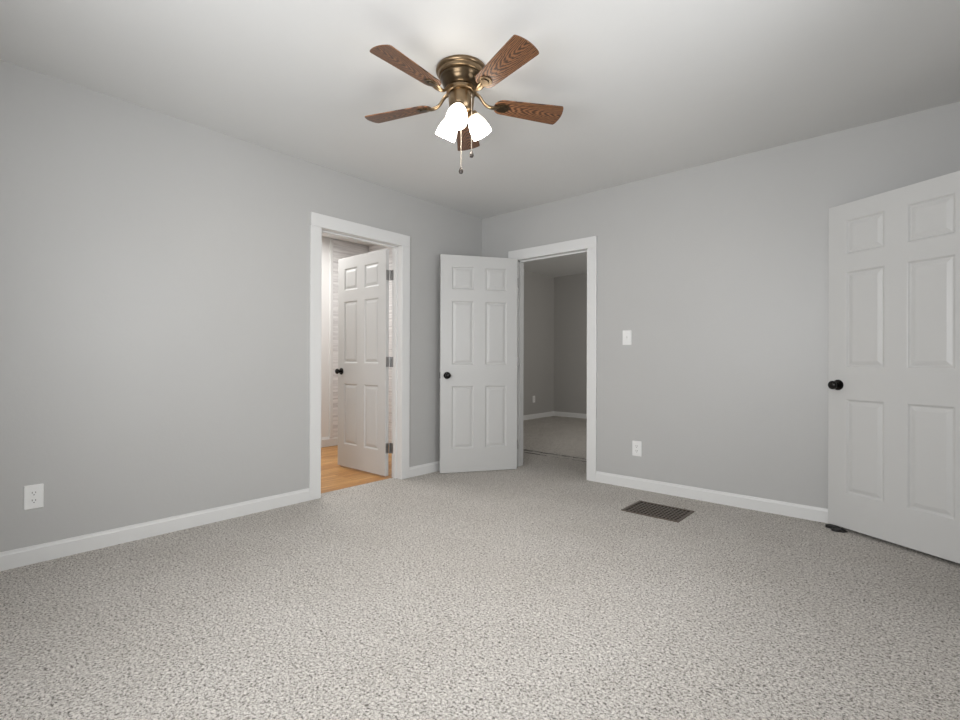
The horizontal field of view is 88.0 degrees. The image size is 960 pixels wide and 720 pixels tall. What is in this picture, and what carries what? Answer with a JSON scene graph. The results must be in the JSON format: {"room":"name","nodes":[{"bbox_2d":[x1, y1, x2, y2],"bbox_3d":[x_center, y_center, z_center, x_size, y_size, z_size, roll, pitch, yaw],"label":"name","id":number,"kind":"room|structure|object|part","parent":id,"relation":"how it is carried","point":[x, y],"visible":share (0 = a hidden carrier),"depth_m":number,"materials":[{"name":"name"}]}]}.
{"room":"empty bedroom","nodes":[
{"label":"empty bedroom","id":0,"kind":"room"},
{"bbox_2d":[0,60,481,551],"bbox_3d":[-1.484,-0.191,3.544,0.120,2.566,4.420,0,0,41],"label":"wall","id":1,"kind":"structure","parent":0,"point":[155,266],"depth_m":2.95,"materials":[{"name":"grey paint"}]},
{"bbox_2d":[24,483,43,509],"bbox_3d":[-2.280,0.699,2.539,0.008,0.123,0.077,0,0,41],"label":"wall outlet","id":2,"kind":"object","parent":1,"relation":"attached to","point":[33,494],"visible":1,"depth_m":2.54,"materials":[{"name":"white plastic"}]},
{"bbox_2d":[29,490,37,495],"bbox_3d":[-2.278,0.680,2.537,0.003,0.027,0.034,0,0,41],"label":"socket","id":3,"kind":"object","parent":2,"relation":"attached to","point":[31,492],"depth_m":2.53,"materials":[{"name":"grey plastic"}]},
{"bbox_2d":[29,498,37,503],"bbox_3d":[-2.278,0.719,2.537,0.003,0.027,0.034,0,0,41],"label":"socket","id":4,"kind":"object","parent":2,"relation":"attached to","point":[31,500],"depth_m":2.53,"materials":[{"name":"grey plastic"}]},
{"bbox_2d":[0,461,438,570],"bbox_3d":[-1.398,0.997,3.544,0.013,0.090,4.300,0,0,41],"label":"baseboard","id":5,"kind":"structure","parent":1,"relation":"attached to","point":[24,556],"depth_m":2.91,"materials":[{"name":"white paint"}]},
{"bbox_2d":[309,212,409,499],"bbox_3d":[-0.991,-0.028,4.093,0.139,2.145,0.964,0,0,41],"label":"door frame","id":6,"kind":"structure","parent":1,"relation":"attached to","point":[318,221],"depth_m":4.21,"materials":[{"name":"white paint"}]},
{"bbox_2d":[335,249,393,475],"bbox_3d":[-1.092,0.021,4.660,0.794,2.025,0.165,0,0,41],"label":"door","id":7,"kind":"structure","parent":1,"relation":"in","point":[364,361],"depth_m":4.63,"materials":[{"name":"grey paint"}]},
{"bbox_2d":[321,236,365,445],"bbox_3d":[-2.221,-0.231,5.664,0.100,2.650,2.400,0,0,41],"label":"wall","id":8,"kind":"structure","parent":0,"point":[325,286],"depth_m":6.00,"materials":[{"name":"white paint"}]},
{"bbox_2d":[321,437,337,447],"bbox_3d":[-2.212,0.989,5.585,0.020,0.110,2.300,0,0,41],"label":"baseboard","id":9,"kind":"structure","parent":8,"relation":"attached to","point":[325,442],"depth_m":6.01,"materials":[{"name":"white paint"}]},
{"bbox_2d":[329,238,332,437],"bbox_3d":[-1.809,-0.265,6.041,0.022,2.420,0.040,0,0,41],"label":"trim","id":10,"kind":"structure","parent":8,"relation":"attached to","point":[331,240],"depth_m":6.03,"materials":[{"name":"white paint"}]},
{"bbox_2d":[333,239,367,437],"bbox_3d":[-1.630,-0.264,6.252,0.015,2.420,0.513,0,0,41],"label":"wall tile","id":11,"kind":"structure","parent":8,"relation":"attached to","point":[341,249],"depth_m":6.09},
{"bbox_2d":[439,254,518,472],"bbox_3d":[-0.003,0.035,4.687,0.761,2.018,0.165,0,0,-15],"label":"door","id":12,"kind":"structure","parent":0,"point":[479,360],"depth_m":4.67,"materials":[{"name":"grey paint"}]},
{"bbox_2d":[0,445,959,719],"bbox_3d":[-0.553,1.069,3.243,5.640,0.050,5.000,0,0,41],"label":"floor","id":13,"kind":"structure","parent":0,"point":[528,591],"depth_m":2.03,"materials":[{"name":"carpet"}]},
{"bbox_2d":[621,500,694,522],"bbox_3d":[1.233,1.046,3.451,0.396,0.006,0.315,0,0,41],"label":"floor vent","id":14,"kind":"object","parent":13,"relation":"in","point":[664,512],"visible":1,"depth_m":3.44,"materials":[{"name":"brown metal"}]},
{"bbox_2d":[628,502,688,519],"bbox_3d":[1.233,1.047,3.451,0.356,0.002,0.275,0,0,41],"label":"grille","id":15,"kind":"object","parent":14,"relation":"attached to","point":[664,512],"depth_m":3.44,"materials":[{"name":"brown metal"}]},
{"bbox_2d":[825,524,847,532],"bbox_3d":[2.194,1.041,3.072,0.069,0.018,0.110,0,0,-19],"label":"door stop","id":16,"kind":"object","parent":13,"relation":"on","point":[832,527],"visible":1,"depth_m":3.06,"materials":[{"name":"black rubber"}]},
{"bbox_2d":[0,0,959,245],"bbox_3d":[-0.718,-1.515,2.960,5.760,0.084,4.540,0,0,41],"label":"ceiling","id":17,"kind":"structure","parent":0,"point":[645,89],"depth_m":2.56,"materials":[{"name":"paint"}]},
{"bbox_2d":[365,35,562,173],"bbox_3d":[-0.113,-1.200,2.486,1.052,0.551,1.023,-1,-2,41],"label":"ceiling fan","id":18,"kind":"object","parent":17,"relation":"hanging from","point":[461,76],"visible":1,"depth_m":2.45,"materials":[{"name":"brown wood"}]},
{"bbox_3d":[-0.430,-1.309,2.644,0.374,0.006,0.139,0,11,21],"label":"blade","id":19,"kind":"part","parent":18,"relation":"part of","materials":[{"name":"brown wood"}]},
{"bbox_3d":[-0.319,-1.317,2.237,0.139,0.006,0.374,15,8,38],"label":"blade","id":20,"kind":"part","parent":18,"relation":"part of","materials":[{"name":"brown wood"}]},
{"bbox_3d":[-0.293,-1.302,2.594,0.080,0.008,0.062,0,11,21],"label":"mounting plate","id":21,"kind":"part","parent":18,"relation":"part of","materials":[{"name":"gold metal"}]},
{"bbox_3d":[-0.229,-1.307,2.352,0.062,0.008,0.080,15,8,38],"label":"mounting plate","id":22,"kind":"part","parent":18,"relation":"part of","materials":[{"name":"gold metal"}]},
{"bbox_3d":[-0.161,-1.203,2.571,0.107,0.110,0.107,38,22,34],"label":"lamp shade","id":23,"kind":"part","parent":18,"relation":"part of","materials":[{"name":"white glass"}]},
{"bbox_3d":[-0.109,-1.205,2.430,0.107,0.110,0.107,0,-32,10],"label":"lamp shade","id":24,"kind":"part","parent":18,"relation":"part of","materials":[{"name":"white glass"}]},
{"bbox_3d":[-0.109,-1.210,2.433,0.058,0.089,0.058,0,-32,10],"label":"bulb","id":25,"kind":"part","parent":18,"relation":"part of","materials":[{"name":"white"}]},
{"bbox_3d":[-0.077,-1.303,2.876,0.139,0.006,0.374,-12,-2,2],"label":"blade","id":26,"kind":"part","parent":18,"relation":"part of","materials":[{"name":"brown wood"}]},
{"bbox_3d":[-0.042,-1.182,2.477,0.005,0.290,0.005,-1,-2,41],"label":"pull chain","id":27,"kind":"part","parent":18,"relation":"part of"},
{"bbox_3d":[-0.013,-1.203,2.545,0.107,0.110,0.107,-32,10,-18],"label":"lamp shade","id":28,"kind":"part","parent":18,"relation":"part of","materials":[{"name":"white glass"}]},
{"bbox_3d":[0.021,-1.306,2.338,0.062,0.008,0.080,15,-9,-32],"label":"mounting plate","id":29,"kind":"part","parent":18,"relation":"part of","materials":[{"name":"gold metal"}]},
{"bbox_3d":[0.112,-1.301,2.572,0.080,0.008,0.062,0,-13,-15],"label":"mounting plate","id":30,"kind":"part","parent":18,"relation":"part of","materials":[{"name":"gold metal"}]},
{"bbox_3d":[0.103,-1.316,2.217,0.139,0.006,0.374,15,-9,-32],"label":"blade","id":31,"kind":"part","parent":18,"relation":"part of","materials":[{"name":"brown wood"}]},
{"bbox_3d":[0.252,-1.307,2.612,0.374,0.006,0.139,0,-13,-15],"label":"blade","id":32,"kind":"part","parent":18,"relation":"part of","materials":[{"name":"brown wood"}]},
{"bbox_2d":[523,270,553,414],"bbox_3d":[0.083,-0.236,7.993,0.100,2.680,4.100,0,0,41],"label":"wall","id":33,"kind":"structure","parent":0,"point":[538,368],"depth_m":9.06,"materials":[{"name":"grey paint"}]},
{"bbox_2d":[523,416,586,460],"bbox_3d":[1.950,1.080,6.773,4.400,0.054,3.530,0,0,41],"label":"floor","id":34,"kind":"structure","parent":0,"point":[558,435],"depth_m":6.82,"materials":[{"name":"carpet"}]},
{"bbox_2d":[523,451,586,460],"bbox_3d":[0.954,1.067,5.336,1.393,0.030,0.140,0,0,41],"label":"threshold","id":35,"kind":"object","parent":34,"relation":"on","point":[532,451],"visible":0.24,"depth_m":5.39,"materials":[{"name":"grey"}]},
{"bbox_2d":[525,450,586,461],"bbox_3d":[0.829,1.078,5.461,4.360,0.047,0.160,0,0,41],"label":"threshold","id":36,"kind":"object","parent":34,"relation":"on","point":[525,450],"visible":0.07,"depth_m":5.54,"materials":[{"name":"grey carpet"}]},
{"bbox_2d":[524,253,586,276],"bbox_3d":[1.728,-1.604,6.560,4.460,0.060,4.100,0,0,41],"label":"ceiling","id":37,"kind":"structure","parent":0,"point":[575,264],"depth_m":8.35,"materials":[{"name":"paint"}]},
{"bbox_2d":[554,273,586,413],"bbox_3d":[3.078,-0.227,8.030,4.360,2.680,0.100,0,0,41],"label":"wall","id":38,"kind":"structure","parent":0,"point":[570,291],"depth_m":9.19,"materials":[{"name":"grey paint"}]},
{"bbox_2d":[523,411,586,419],"bbox_3d":[1.697,1.012,6.529,4.260,0.088,3.970,0,0,41],"label":"baseboard","id":39,"kind":"structure","parent":38,"relation":"attached to","point":[553,413],"depth_m":9.12,"materials":[{"name":"white paint"}]},
{"bbox_2d":[368,102,959,508],"bbox_3d":[0.696,-0.225,4.654,5.620,2.650,0.120,0,0,41],"label":"wall","id":40,"kind":"structure","parent":0,"point":[717,272],"depth_m":3.61,"materials":[{"name":"grey paint"}]},
{"bbox_2d":[508,236,596,481],"bbox_3d":[0.683,-0.011,4.651,0.961,2.123,0.139,0,0,41],"label":"door frame","id":41,"kind":"structure","parent":40,"relation":"attached to","point":[589,243],"depth_m":4.34,"materials":[{"name":"white paint"}]},
{"bbox_2d":[622,330,631,344],"bbox_3d":[1.213,-0.185,4.110,0.078,0.122,0.017,0,0,41],"label":"light switch","id":42,"kind":"object","parent":40,"relation":"attached to","point":[627,334],"visible":1,"depth_m":4.11,"materials":[{"name":"white plastic"}]},
{"bbox_2d":[632,441,641,456],"bbox_3d":[1.280,0.723,4.054,0.077,0.123,0.008,0,0,41],"label":"wall outlet","id":43,"kind":"object","parent":40,"relation":"attached to","point":[636,445],"visible":1,"depth_m":4.05,"materials":[{"name":"white plastic"}]},
{"bbox_2d":[596,471,829,523],"bbox_3d":[1.391,1.006,3.952,3.647,0.090,0.013,0,0,41],"label":"baseboard","id":44,"kind":"structure","parent":40,"relation":"attached to","point":[812,513],"depth_m":3.62,"materials":[{"name":"white paint"}]},
{"bbox_3d":[1.401,-0.187,1.101,0.120,2.566,4.540,0,0,41],"label":"wall","id":45,"kind":"structure","parent":0,"visible":0},
{"bbox_2d":[828,171,959,563],"bbox_3d":[2.350,0.035,2.789,0.165,1.990,0.772,0,0,-19],"label":"door","id":46,"kind":"structure","parent":45,"relation":"in","point":[894,291],"depth_m":2.78,"materials":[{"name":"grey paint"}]},
{"bbox_3d":[2.191,0.154,3.075,0.056,0.053,0.053,0,0,-19],"label":"knob","id":47,"kind":"part","parent":46,"relation":"part of","materials":[{"name":"black metal"}]}
]}

